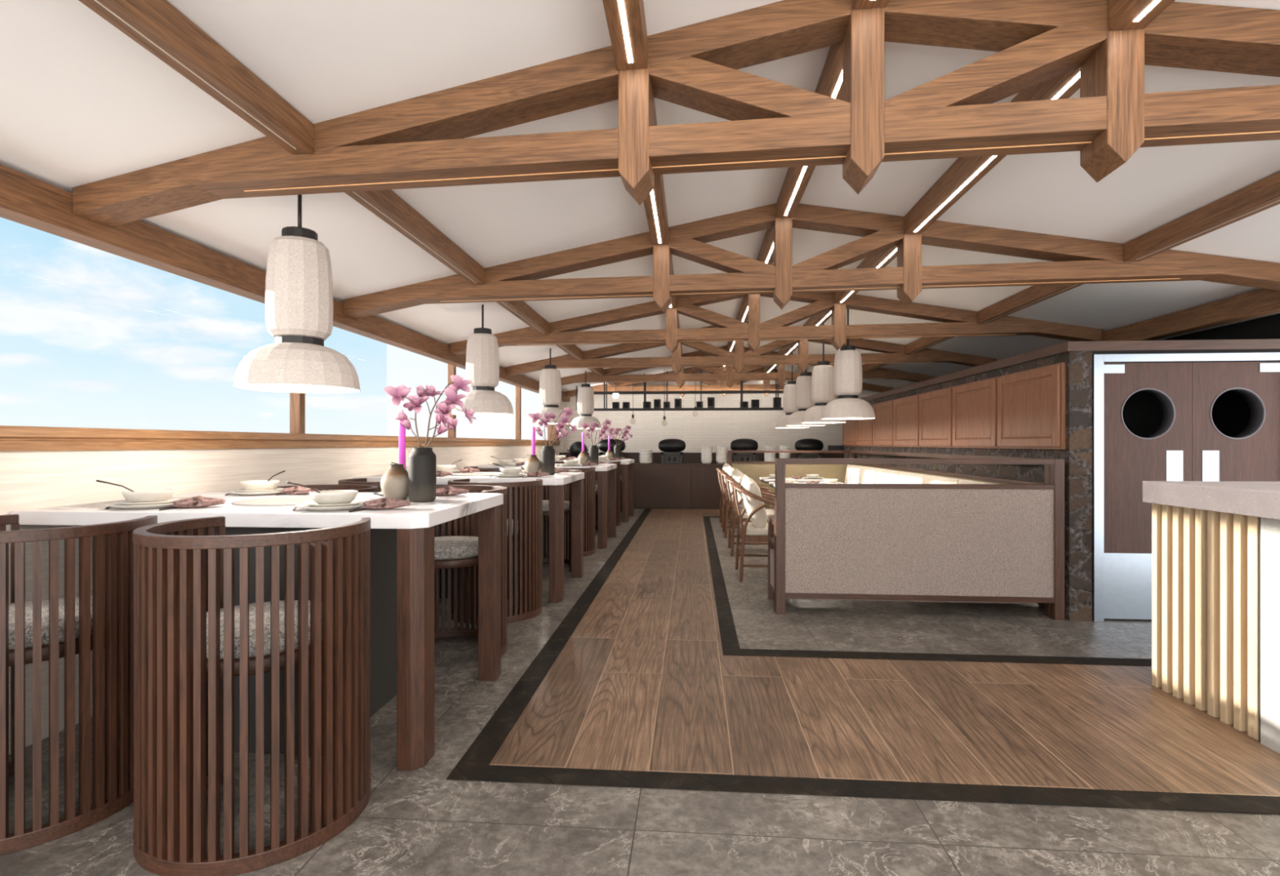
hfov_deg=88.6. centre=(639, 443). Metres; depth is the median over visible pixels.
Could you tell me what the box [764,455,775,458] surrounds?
serving bowl
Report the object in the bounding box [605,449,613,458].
vase
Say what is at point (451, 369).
trim
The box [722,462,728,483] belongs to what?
throw pillow
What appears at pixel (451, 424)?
flower
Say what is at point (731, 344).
purlin
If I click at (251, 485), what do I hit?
soup bowl
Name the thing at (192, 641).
barrel chair
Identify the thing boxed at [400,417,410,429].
flower
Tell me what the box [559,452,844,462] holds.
ledge
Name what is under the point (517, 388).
trim
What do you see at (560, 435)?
flower
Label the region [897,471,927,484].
cushion
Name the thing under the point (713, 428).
wall
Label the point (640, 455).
plate
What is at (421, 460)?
vase
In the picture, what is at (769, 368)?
purlin
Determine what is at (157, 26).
purlin
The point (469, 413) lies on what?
flower
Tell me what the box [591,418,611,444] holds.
branch
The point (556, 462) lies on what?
barrel chair
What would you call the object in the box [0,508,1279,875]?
floor
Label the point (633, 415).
bulb
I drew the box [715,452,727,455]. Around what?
serving bowl
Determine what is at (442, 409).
flower
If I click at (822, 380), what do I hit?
pendant lamp
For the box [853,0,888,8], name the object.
purlin
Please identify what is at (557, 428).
flower
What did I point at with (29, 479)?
wall
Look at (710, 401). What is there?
canister
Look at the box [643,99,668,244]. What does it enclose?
purlin
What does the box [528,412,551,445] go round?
branch
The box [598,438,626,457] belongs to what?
grill
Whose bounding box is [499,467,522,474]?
soup bowl
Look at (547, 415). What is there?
flower
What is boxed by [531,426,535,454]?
taper candle
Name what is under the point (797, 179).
purlin
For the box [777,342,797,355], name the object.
purlin
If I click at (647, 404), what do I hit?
canister
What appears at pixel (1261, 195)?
purlin
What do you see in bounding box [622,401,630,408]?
canister
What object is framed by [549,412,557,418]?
flower
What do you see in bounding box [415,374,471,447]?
branch
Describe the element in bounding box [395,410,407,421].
flower
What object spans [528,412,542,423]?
flower
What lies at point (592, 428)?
flower
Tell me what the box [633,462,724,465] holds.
countertop
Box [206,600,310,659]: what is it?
seat cushion
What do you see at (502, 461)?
soup bowl
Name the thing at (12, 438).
window sill
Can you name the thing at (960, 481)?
cushion
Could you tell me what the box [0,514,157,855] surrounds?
barrel chair
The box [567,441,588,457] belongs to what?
grill
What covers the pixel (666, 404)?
canister
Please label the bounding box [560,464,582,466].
dinner plate
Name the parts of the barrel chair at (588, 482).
rail, rail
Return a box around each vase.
[380,463,408,500]
[408,447,435,502]
[524,454,540,472]
[540,445,555,475]
[577,451,588,464]
[588,444,598,465]
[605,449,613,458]
[613,444,621,460]
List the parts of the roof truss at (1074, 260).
queen post, king post, queen post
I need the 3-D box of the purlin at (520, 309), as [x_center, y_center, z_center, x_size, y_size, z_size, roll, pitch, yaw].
[-1.125,-1.266,6.181,0.100,0.123,2.057,0,0,5]
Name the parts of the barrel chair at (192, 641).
rail, rail, seat frame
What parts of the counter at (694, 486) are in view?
panel, panel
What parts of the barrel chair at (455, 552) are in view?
seat frame, rail, rail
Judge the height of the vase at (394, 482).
0.181 m
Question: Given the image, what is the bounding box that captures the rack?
[576,368,783,410]
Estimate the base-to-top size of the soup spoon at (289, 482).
0.092 m
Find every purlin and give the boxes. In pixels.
[78,0,314,154]
[344,189,484,284]
[497,301,549,333]
[556,344,583,359]
[588,368,604,376]
[602,0,647,70]
[607,382,618,386]
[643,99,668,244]
[667,260,676,308]
[726,341,734,351]
[736,296,747,322]
[756,227,773,265]
[764,364,777,372]
[776,43,842,217]
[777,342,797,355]
[803,309,831,325]
[834,245,897,303]
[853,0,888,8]
[862,363,888,372]
[903,66,1079,234]
[905,336,955,354]
[977,284,1082,323]
[1108,0,1175,30]
[1123,171,1279,262]
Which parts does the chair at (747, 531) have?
post, post, leg, arm rail, seat frame, leg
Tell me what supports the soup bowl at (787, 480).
on the dinner plate
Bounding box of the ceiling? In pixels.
[0,0,1279,392]
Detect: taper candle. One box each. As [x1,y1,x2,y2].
[399,409,408,499]
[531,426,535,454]
[582,431,584,451]
[608,435,609,449]
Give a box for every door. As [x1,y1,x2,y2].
[1103,362,1191,619]
[1191,361,1279,481]
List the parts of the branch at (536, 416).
stem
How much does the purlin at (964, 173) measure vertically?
0.125 m
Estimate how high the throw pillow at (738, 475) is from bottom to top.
0.575 m
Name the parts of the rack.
rail, rail, rail, rail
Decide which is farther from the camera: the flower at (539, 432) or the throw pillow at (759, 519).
the throw pillow at (759, 519)
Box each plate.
[104,502,174,509]
[113,498,181,505]
[227,489,283,495]
[234,487,283,492]
[294,501,364,511]
[302,499,364,506]
[435,469,459,471]
[493,473,527,477]
[494,463,515,466]
[496,472,524,475]
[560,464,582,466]
[639,449,652,452]
[639,452,652,453]
[639,453,653,456]
[639,456,652,458]
[639,458,652,461]
[639,461,652,463]
[802,476,821,479]
[819,481,841,483]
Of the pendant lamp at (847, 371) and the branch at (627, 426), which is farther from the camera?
the branch at (627, 426)
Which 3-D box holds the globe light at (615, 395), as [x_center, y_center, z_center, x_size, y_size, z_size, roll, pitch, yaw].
[-0.499,-1.133,13.504,0.130,0.397,0.130,0,0,5]
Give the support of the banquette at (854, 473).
on the floor
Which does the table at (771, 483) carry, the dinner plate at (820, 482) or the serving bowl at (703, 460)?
the dinner plate at (820, 482)
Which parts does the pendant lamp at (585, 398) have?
lamp shade, lamp shade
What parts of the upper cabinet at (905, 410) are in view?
door panel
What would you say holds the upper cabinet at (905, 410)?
attached to the wall at (1077, 454)
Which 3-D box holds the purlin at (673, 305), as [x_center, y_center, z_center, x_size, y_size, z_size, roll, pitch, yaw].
[0.246,-1.511,5.993,0.120,0.125,2.057,0,0,5]
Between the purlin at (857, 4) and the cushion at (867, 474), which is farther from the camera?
the cushion at (867, 474)
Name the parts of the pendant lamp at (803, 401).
lamp shade, lamp shade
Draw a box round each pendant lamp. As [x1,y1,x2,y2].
[233,194,359,393]
[451,304,513,415]
[528,348,571,424]
[569,371,601,428]
[775,352,808,427]
[786,368,825,426]
[801,323,846,423]
[821,308,875,419]
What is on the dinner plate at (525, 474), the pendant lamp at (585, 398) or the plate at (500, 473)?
the plate at (500, 473)
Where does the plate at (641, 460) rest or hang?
on the plate at (641, 462)
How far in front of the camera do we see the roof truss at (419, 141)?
2.49 m
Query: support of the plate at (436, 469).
on the dinner plate
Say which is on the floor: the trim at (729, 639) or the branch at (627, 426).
the trim at (729, 639)
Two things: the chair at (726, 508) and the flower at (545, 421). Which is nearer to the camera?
the flower at (545, 421)
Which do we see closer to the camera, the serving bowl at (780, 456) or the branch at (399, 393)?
the branch at (399, 393)
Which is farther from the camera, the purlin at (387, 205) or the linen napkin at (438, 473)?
the linen napkin at (438, 473)
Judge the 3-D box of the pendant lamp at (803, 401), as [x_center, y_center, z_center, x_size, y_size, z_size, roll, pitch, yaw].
[2.444,-0.915,9.675,0.558,1.286,0.558,0,0,5]
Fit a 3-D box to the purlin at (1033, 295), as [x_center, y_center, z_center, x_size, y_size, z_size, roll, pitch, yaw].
[3.357,-1.269,5.567,0.100,0.123,2.057,0,0,5]
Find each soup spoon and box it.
[96,480,133,491]
[266,470,285,481]
[286,481,320,493]
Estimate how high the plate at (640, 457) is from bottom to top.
0.054 m
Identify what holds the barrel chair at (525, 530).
on the floor
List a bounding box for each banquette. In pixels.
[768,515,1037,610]
[844,464,996,484]
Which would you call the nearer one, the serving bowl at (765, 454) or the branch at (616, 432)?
the branch at (616, 432)
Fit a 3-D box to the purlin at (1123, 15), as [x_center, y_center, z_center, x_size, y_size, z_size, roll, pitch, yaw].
[1.587,-1.514,0.792,0.120,0.125,3.034,0,0,5]
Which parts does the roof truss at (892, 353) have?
queen post, king post, queen post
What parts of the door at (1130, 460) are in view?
hinge plate, kick plate, push plate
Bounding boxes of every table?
[10,491,503,770]
[352,471,584,602]
[466,463,617,548]
[538,458,634,522]
[759,477,826,482]
[768,481,842,488]
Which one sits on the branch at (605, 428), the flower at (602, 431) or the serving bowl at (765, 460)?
the flower at (602, 431)
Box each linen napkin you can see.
[172,495,226,507]
[281,485,317,494]
[362,497,411,509]
[435,470,452,476]
[435,485,469,495]
[459,467,479,472]
[515,462,524,466]
[526,471,549,476]
[555,467,566,472]
[560,457,570,460]
[582,462,596,466]
[609,457,620,460]
[791,475,802,479]
[806,480,818,483]
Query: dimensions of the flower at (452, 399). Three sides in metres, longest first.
0.125 x 0.123 x 0.056 m
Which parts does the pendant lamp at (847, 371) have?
lamp shade, rod, lamp shade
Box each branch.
[383,384,429,447]
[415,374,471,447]
[426,383,475,447]
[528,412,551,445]
[544,407,574,445]
[550,412,577,445]
[580,422,595,444]
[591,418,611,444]
[595,422,613,444]
[608,427,619,444]
[615,425,631,444]
[618,427,633,444]
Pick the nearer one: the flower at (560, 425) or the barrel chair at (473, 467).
the flower at (560, 425)
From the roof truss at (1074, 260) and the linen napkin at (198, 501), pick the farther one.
the roof truss at (1074, 260)
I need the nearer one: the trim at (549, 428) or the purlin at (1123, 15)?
the purlin at (1123, 15)
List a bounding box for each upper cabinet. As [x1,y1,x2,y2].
[842,419,857,446]
[856,404,874,446]
[872,399,894,446]
[893,393,920,447]
[919,386,954,448]
[952,376,999,448]
[997,362,1066,448]
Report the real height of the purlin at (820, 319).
0.125 m
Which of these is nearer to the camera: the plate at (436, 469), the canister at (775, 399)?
the plate at (436, 469)
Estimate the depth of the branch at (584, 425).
8.67 m
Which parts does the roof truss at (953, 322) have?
queen post, king post, queen post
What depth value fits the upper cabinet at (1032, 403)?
5.25 m
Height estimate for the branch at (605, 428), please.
0.409 m
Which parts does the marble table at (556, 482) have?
hot plate, leg, leg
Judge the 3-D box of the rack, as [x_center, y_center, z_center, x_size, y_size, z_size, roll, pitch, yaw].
[1.064,-1.177,13.423,4.732,0.970,0.358,0,0,5]
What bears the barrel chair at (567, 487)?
on the floor
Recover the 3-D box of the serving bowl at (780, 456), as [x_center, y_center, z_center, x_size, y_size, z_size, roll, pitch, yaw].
[2.905,0.287,13.159,0.224,0.110,0.224,0,0,5]
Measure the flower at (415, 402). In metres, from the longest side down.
0.117 x 0.116 x 0.053 m
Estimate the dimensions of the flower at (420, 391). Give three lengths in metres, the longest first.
0.060 x 0.056 x 0.048 m
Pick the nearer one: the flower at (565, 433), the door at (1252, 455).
the door at (1252, 455)
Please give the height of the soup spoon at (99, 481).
0.092 m
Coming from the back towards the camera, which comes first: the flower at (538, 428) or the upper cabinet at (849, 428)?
the upper cabinet at (849, 428)
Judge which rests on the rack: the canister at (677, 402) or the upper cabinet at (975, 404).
the canister at (677, 402)
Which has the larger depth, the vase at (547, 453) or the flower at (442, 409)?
the vase at (547, 453)
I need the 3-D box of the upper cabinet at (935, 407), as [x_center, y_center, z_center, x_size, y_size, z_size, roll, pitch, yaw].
[3.337,-0.282,7.392,0.051,0.645,1.004,0,0,5]
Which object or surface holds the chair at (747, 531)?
on the floor
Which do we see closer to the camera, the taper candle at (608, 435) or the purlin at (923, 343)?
the purlin at (923, 343)
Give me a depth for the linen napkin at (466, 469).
6.36 m
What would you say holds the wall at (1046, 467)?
on the floor
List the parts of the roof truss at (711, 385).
queen post, king post, queen post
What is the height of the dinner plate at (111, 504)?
0.021 m
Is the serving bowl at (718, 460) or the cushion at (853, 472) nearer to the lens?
the cushion at (853, 472)
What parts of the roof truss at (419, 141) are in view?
queen post, king post, queen post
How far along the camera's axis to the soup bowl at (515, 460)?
9.10 m
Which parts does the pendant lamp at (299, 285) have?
lamp shade, lamp shade, rod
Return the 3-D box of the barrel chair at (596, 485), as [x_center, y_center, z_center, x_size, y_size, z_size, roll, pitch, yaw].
[-0.741,0.789,9.667,0.716,1.022,0.622,0,0,9]
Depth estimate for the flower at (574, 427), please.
5.90 m
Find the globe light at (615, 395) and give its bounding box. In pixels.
[612,385,618,398]
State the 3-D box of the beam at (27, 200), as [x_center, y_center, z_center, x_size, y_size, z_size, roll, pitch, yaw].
[-2.239,-1.020,6.900,0.130,0.168,15.397,0,0,5]
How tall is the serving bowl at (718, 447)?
0.126 m
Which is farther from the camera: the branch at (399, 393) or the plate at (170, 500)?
the branch at (399, 393)
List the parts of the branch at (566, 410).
stem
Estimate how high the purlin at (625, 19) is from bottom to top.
0.125 m
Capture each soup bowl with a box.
[121,488,175,502]
[240,480,279,490]
[309,489,358,504]
[435,464,456,470]
[497,459,512,463]
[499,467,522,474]
[513,458,527,462]
[563,459,578,463]
[785,478,795,482]
[806,474,818,477]
[823,479,837,483]
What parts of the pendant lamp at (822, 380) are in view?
lamp shade, rod, lamp shade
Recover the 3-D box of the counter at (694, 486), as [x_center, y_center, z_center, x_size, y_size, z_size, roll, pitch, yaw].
[1.857,0.850,13.354,7.240,0.900,0.720,0,0,5]
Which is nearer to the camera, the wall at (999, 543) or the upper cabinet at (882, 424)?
the wall at (999, 543)
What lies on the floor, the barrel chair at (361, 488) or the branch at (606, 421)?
the barrel chair at (361, 488)
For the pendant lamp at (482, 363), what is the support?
hanging from the ceiling
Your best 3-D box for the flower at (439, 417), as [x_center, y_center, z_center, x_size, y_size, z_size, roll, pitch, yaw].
[-0.957,-0.122,3.142,0.049,0.064,0.053,-12,-34,23]
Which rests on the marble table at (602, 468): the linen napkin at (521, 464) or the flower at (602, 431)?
the linen napkin at (521, 464)
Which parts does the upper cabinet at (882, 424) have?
door panel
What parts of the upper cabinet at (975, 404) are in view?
door panel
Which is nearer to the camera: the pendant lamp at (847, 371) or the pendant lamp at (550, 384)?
the pendant lamp at (847, 371)
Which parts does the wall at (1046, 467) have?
post, fabric panel, rail, rail, post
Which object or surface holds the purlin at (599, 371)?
attached to the ceiling
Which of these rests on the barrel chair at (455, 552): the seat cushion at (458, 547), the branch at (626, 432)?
the seat cushion at (458, 547)
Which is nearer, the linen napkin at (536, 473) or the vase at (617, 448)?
the linen napkin at (536, 473)
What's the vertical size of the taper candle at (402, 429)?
0.455 m
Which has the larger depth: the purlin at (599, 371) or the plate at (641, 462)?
the plate at (641, 462)
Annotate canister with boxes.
[612,401,619,408]
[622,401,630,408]
[643,401,651,408]
[653,399,661,408]
[663,401,670,408]
[674,398,681,408]
[696,401,702,408]
[706,397,714,408]
[740,401,748,407]
[751,399,759,407]
[773,397,781,407]
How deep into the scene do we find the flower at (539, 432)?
5.89 m
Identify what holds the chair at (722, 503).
on the floor
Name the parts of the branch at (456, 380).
stem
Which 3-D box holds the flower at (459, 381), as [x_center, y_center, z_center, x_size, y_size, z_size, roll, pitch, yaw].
[-0.871,-0.297,3.155,0.115,0.052,0.114,-9,-40,-5]
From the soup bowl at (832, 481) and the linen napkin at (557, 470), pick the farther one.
the soup bowl at (832, 481)
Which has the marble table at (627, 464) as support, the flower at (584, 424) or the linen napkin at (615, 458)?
the linen napkin at (615, 458)
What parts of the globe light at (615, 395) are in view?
globe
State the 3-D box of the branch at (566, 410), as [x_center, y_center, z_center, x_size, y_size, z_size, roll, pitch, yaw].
[-0.737,-0.105,5.958,0.257,0.449,0.154,0,0,33]
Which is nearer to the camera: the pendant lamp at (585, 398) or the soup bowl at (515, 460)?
the soup bowl at (515, 460)
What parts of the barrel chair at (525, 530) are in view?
rail, rail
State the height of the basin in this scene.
0.160 m
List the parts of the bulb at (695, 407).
cord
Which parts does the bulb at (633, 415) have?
cord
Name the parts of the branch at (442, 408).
stem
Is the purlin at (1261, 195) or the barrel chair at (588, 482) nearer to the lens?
the purlin at (1261, 195)
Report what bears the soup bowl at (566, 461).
on the plate
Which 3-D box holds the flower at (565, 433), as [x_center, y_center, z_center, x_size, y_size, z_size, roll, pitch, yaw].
[-0.666,-0.092,5.859,0.049,0.057,0.061,7,-40,-18]
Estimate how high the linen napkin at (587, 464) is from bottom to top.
0.052 m
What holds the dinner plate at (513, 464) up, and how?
on the marble table at (602, 468)
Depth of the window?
5.95 m
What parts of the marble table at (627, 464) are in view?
leg, leg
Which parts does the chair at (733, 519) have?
post, post, leg, leg, seat frame, arm rail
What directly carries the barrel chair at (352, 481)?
on the floor
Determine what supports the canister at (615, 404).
on the rack
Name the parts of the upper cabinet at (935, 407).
door panel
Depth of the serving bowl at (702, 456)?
13.19 m
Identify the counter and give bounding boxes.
[633,462,725,509]
[1142,480,1279,753]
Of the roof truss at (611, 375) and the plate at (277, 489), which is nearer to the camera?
the plate at (277, 489)
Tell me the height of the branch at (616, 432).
0.399 m
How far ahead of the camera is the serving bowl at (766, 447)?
13.09 m
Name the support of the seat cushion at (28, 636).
on the barrel chair at (37, 630)
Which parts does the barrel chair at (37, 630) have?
seat frame, rail, rail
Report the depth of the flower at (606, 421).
8.67 m
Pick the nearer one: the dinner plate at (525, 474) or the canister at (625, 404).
the dinner plate at (525, 474)
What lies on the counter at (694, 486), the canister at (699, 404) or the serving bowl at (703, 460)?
the serving bowl at (703, 460)
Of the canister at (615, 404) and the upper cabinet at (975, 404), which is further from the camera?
the canister at (615, 404)
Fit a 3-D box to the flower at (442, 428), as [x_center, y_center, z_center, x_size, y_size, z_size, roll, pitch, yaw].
[-0.936,-0.072,3.115,0.053,0.063,0.048,32,2,-30]
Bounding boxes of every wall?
[0,400,564,755]
[564,368,879,452]
[727,450,850,519]
[774,349,1279,620]
[844,351,1092,621]
[850,450,1051,617]
[1160,313,1279,436]
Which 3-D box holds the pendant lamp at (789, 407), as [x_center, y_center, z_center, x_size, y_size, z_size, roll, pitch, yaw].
[2.550,-0.915,10.991,0.558,1.286,0.558,0,0,5]
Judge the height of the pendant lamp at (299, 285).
1.007 m
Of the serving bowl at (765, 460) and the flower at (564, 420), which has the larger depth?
the serving bowl at (765, 460)
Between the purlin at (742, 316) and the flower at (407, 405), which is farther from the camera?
the purlin at (742, 316)
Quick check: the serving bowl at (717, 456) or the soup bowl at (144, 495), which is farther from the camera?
the serving bowl at (717, 456)
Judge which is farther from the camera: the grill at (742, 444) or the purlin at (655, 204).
the grill at (742, 444)
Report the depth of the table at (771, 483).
9.28 m
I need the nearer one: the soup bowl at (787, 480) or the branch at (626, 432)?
the soup bowl at (787, 480)
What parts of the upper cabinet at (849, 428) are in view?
door panel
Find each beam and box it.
[0,164,569,401]
[941,288,1279,376]
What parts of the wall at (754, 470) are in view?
post, rail, rail, fabric panel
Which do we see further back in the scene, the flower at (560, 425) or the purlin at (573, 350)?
the purlin at (573, 350)
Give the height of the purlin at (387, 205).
0.123 m
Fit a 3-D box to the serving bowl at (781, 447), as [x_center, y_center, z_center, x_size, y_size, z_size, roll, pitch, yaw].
[2.914,0.100,13.159,0.222,0.126,0.223,0,0,11]
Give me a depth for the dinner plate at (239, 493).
3.55 m
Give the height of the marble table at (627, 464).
1.028 m
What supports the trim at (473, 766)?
on the floor
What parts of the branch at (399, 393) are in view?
stem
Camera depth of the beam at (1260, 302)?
5.20 m
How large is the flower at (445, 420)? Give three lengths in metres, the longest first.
0.063 x 0.053 x 0.048 m
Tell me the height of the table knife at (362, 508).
0.011 m
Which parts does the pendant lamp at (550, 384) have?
rod, lamp shade, lamp shade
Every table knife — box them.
[159,506,177,511]
[348,508,368,511]
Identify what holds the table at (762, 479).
on the floor
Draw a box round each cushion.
[8,595,92,649]
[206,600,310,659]
[434,535,478,559]
[506,519,513,535]
[542,500,569,511]
[733,508,774,519]
[739,522,768,535]
[844,464,861,483]
[858,466,878,483]
[875,468,899,483]
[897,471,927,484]
[924,475,959,484]
[958,479,996,484]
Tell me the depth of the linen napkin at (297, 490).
3.60 m
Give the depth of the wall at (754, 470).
11.24 m
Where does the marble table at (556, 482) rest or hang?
on the floor
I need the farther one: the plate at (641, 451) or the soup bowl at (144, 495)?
the plate at (641, 451)
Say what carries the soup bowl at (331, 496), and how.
on the plate at (354, 502)
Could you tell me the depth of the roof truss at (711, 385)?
13.68 m
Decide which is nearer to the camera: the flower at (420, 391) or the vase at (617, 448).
the flower at (420, 391)
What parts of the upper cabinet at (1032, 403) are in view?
door panel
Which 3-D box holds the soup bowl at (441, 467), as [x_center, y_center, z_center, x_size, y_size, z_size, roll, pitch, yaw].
[-1.892,0.233,6.412,0.192,0.056,0.192,0,0,5]
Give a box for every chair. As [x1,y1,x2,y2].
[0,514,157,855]
[133,515,370,875]
[276,484,377,492]
[337,478,436,608]
[434,484,507,656]
[448,478,542,624]
[464,466,524,469]
[478,469,500,471]
[542,469,581,572]
[543,466,595,557]
[555,461,564,463]
[564,462,613,534]
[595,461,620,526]
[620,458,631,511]
[716,467,759,527]
[719,471,768,537]
[724,475,774,556]
[730,483,774,582]
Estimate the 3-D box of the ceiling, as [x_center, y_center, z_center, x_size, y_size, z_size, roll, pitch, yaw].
[1.434,-1.439,6.606,7.700,0.876,15.800,0,0,5]
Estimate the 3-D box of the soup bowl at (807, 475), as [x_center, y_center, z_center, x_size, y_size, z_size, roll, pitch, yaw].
[2.746,0.514,10.433,0.192,0.056,0.192,0,0,5]
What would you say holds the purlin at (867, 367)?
attached to the ceiling
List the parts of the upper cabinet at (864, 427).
door panel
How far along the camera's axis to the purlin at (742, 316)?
8.06 m
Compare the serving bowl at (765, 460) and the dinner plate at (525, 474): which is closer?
the dinner plate at (525, 474)
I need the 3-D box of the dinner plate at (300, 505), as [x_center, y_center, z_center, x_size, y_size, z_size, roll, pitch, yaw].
[-1.322,0.270,2.835,0.304,0.021,0.304,0,0,5]
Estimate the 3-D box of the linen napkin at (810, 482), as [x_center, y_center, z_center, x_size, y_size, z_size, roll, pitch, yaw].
[2.339,0.523,8.894,0.194,0.052,0.122,0,0,-30]
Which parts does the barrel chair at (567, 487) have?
seat frame, rail, rail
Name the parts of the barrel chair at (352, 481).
rail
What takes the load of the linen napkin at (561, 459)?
on the marble table at (627, 464)
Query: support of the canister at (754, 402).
on the rack
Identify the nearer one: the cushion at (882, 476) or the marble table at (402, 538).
the marble table at (402, 538)
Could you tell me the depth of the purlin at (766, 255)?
5.48 m
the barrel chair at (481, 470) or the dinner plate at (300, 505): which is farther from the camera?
the barrel chair at (481, 470)
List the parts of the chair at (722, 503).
post, post, leg, leg, arm rail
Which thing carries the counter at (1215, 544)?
on the floor
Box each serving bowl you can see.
[701,445,712,449]
[701,449,711,452]
[701,452,711,455]
[701,455,711,458]
[701,457,711,463]
[715,449,727,452]
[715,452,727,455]
[715,455,727,458]
[715,457,727,463]
[716,445,727,449]
[764,445,775,449]
[764,453,775,455]
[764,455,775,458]
[764,458,774,461]
[778,453,790,455]
[778,455,790,457]
[779,445,791,449]
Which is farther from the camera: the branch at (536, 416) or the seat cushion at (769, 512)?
the seat cushion at (769, 512)
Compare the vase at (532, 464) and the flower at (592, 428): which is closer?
the vase at (532, 464)
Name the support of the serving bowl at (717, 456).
on the serving bowl at (718, 460)
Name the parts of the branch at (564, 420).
stem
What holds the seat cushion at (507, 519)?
on the barrel chair at (525, 530)
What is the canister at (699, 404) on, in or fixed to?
on the rack
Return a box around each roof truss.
[72,0,1279,226]
[343,203,1279,319]
[449,291,1102,355]
[506,321,996,376]
[560,345,934,388]
[565,365,893,397]
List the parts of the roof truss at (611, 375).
queen post, king post, queen post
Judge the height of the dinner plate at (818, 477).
0.021 m
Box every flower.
[383,385,409,406]
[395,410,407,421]
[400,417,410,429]
[403,402,410,408]
[405,395,429,413]
[415,385,426,397]
[423,385,443,396]
[433,402,456,417]
[435,409,444,423]
[437,421,448,434]
[442,388,466,406]
[442,416,450,423]
[446,417,457,430]
[447,383,457,393]
[450,374,471,392]
[459,405,475,423]
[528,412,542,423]
[534,426,541,431]
[537,430,542,436]
[540,417,551,427]
[544,412,550,418]
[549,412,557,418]
[555,422,566,430]
[555,426,560,433]
[557,431,563,439]
[559,414,571,423]
[563,429,568,436]
[564,407,574,416]
[568,423,577,432]
[580,422,590,430]
[588,426,595,432]
[599,428,606,434]
[601,423,609,430]
[604,418,611,425]
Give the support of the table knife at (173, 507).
on the marble table at (402, 538)
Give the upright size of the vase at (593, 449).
0.263 m
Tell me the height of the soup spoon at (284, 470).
0.092 m
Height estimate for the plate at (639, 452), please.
0.054 m
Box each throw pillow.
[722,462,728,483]
[725,465,735,497]
[732,467,746,512]
[740,474,767,528]
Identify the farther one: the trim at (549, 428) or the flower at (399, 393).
the trim at (549, 428)
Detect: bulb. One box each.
[631,382,634,422]
[693,367,696,415]
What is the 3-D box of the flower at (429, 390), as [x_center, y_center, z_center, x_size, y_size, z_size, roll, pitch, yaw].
[-1.008,-0.258,3.209,0.104,0.053,0.103,0,20,-43]
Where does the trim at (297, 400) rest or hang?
attached to the wall at (29, 479)
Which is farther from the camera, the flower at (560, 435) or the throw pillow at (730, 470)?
the throw pillow at (730, 470)
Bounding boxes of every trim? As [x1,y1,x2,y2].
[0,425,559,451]
[289,392,305,433]
[446,508,1279,814]
[448,364,456,437]
[515,386,520,439]
[547,404,559,439]
[702,515,1151,666]
[859,338,1279,401]
[1092,351,1279,622]
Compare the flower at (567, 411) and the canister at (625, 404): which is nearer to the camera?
the flower at (567, 411)
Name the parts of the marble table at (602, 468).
leg, leg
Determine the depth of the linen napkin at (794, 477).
10.23 m
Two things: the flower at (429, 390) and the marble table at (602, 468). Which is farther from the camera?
the marble table at (602, 468)
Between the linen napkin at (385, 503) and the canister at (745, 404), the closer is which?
the linen napkin at (385, 503)
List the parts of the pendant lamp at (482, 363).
lamp shade, lamp shade, rod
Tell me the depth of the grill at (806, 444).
13.08 m
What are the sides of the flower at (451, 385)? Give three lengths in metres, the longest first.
0.060 x 0.048 x 0.047 m
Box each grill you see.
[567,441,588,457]
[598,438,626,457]
[657,438,685,463]
[729,438,758,461]
[794,438,823,457]
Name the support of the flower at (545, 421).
on the branch at (536, 416)
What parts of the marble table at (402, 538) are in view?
hot plate, leg, leg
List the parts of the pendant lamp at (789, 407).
lamp shade, lamp shade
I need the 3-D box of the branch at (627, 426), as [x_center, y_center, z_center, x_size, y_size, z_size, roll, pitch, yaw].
[-0.293,-0.105,11.480,0.257,0.449,0.154,0,0,33]
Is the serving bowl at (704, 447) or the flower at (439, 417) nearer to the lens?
the flower at (439, 417)
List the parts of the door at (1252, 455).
push plate, hinge plate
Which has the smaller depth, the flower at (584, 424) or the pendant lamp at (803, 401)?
the flower at (584, 424)
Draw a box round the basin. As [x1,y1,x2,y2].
[826,444,844,450]
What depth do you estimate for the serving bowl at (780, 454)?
13.06 m
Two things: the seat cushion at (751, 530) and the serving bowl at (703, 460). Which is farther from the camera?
the serving bowl at (703, 460)
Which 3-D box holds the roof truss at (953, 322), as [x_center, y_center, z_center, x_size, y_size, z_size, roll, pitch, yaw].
[1.214,-1.358,6.992,6.740,0.734,0.186,0,0,8]
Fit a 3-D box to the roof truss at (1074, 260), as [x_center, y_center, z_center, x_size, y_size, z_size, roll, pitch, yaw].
[1.034,-1.358,4.754,6.740,0.734,0.186,0,0,8]
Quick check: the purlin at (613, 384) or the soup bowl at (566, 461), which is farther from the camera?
the purlin at (613, 384)
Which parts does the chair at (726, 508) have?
post, post, leg, leg, arm rail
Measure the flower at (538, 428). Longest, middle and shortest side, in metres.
0.059 x 0.050 x 0.046 m
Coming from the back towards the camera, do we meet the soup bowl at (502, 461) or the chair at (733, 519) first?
the soup bowl at (502, 461)
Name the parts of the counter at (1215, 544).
stone panel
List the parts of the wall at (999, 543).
post, rail, fabric panel, rail, rail, post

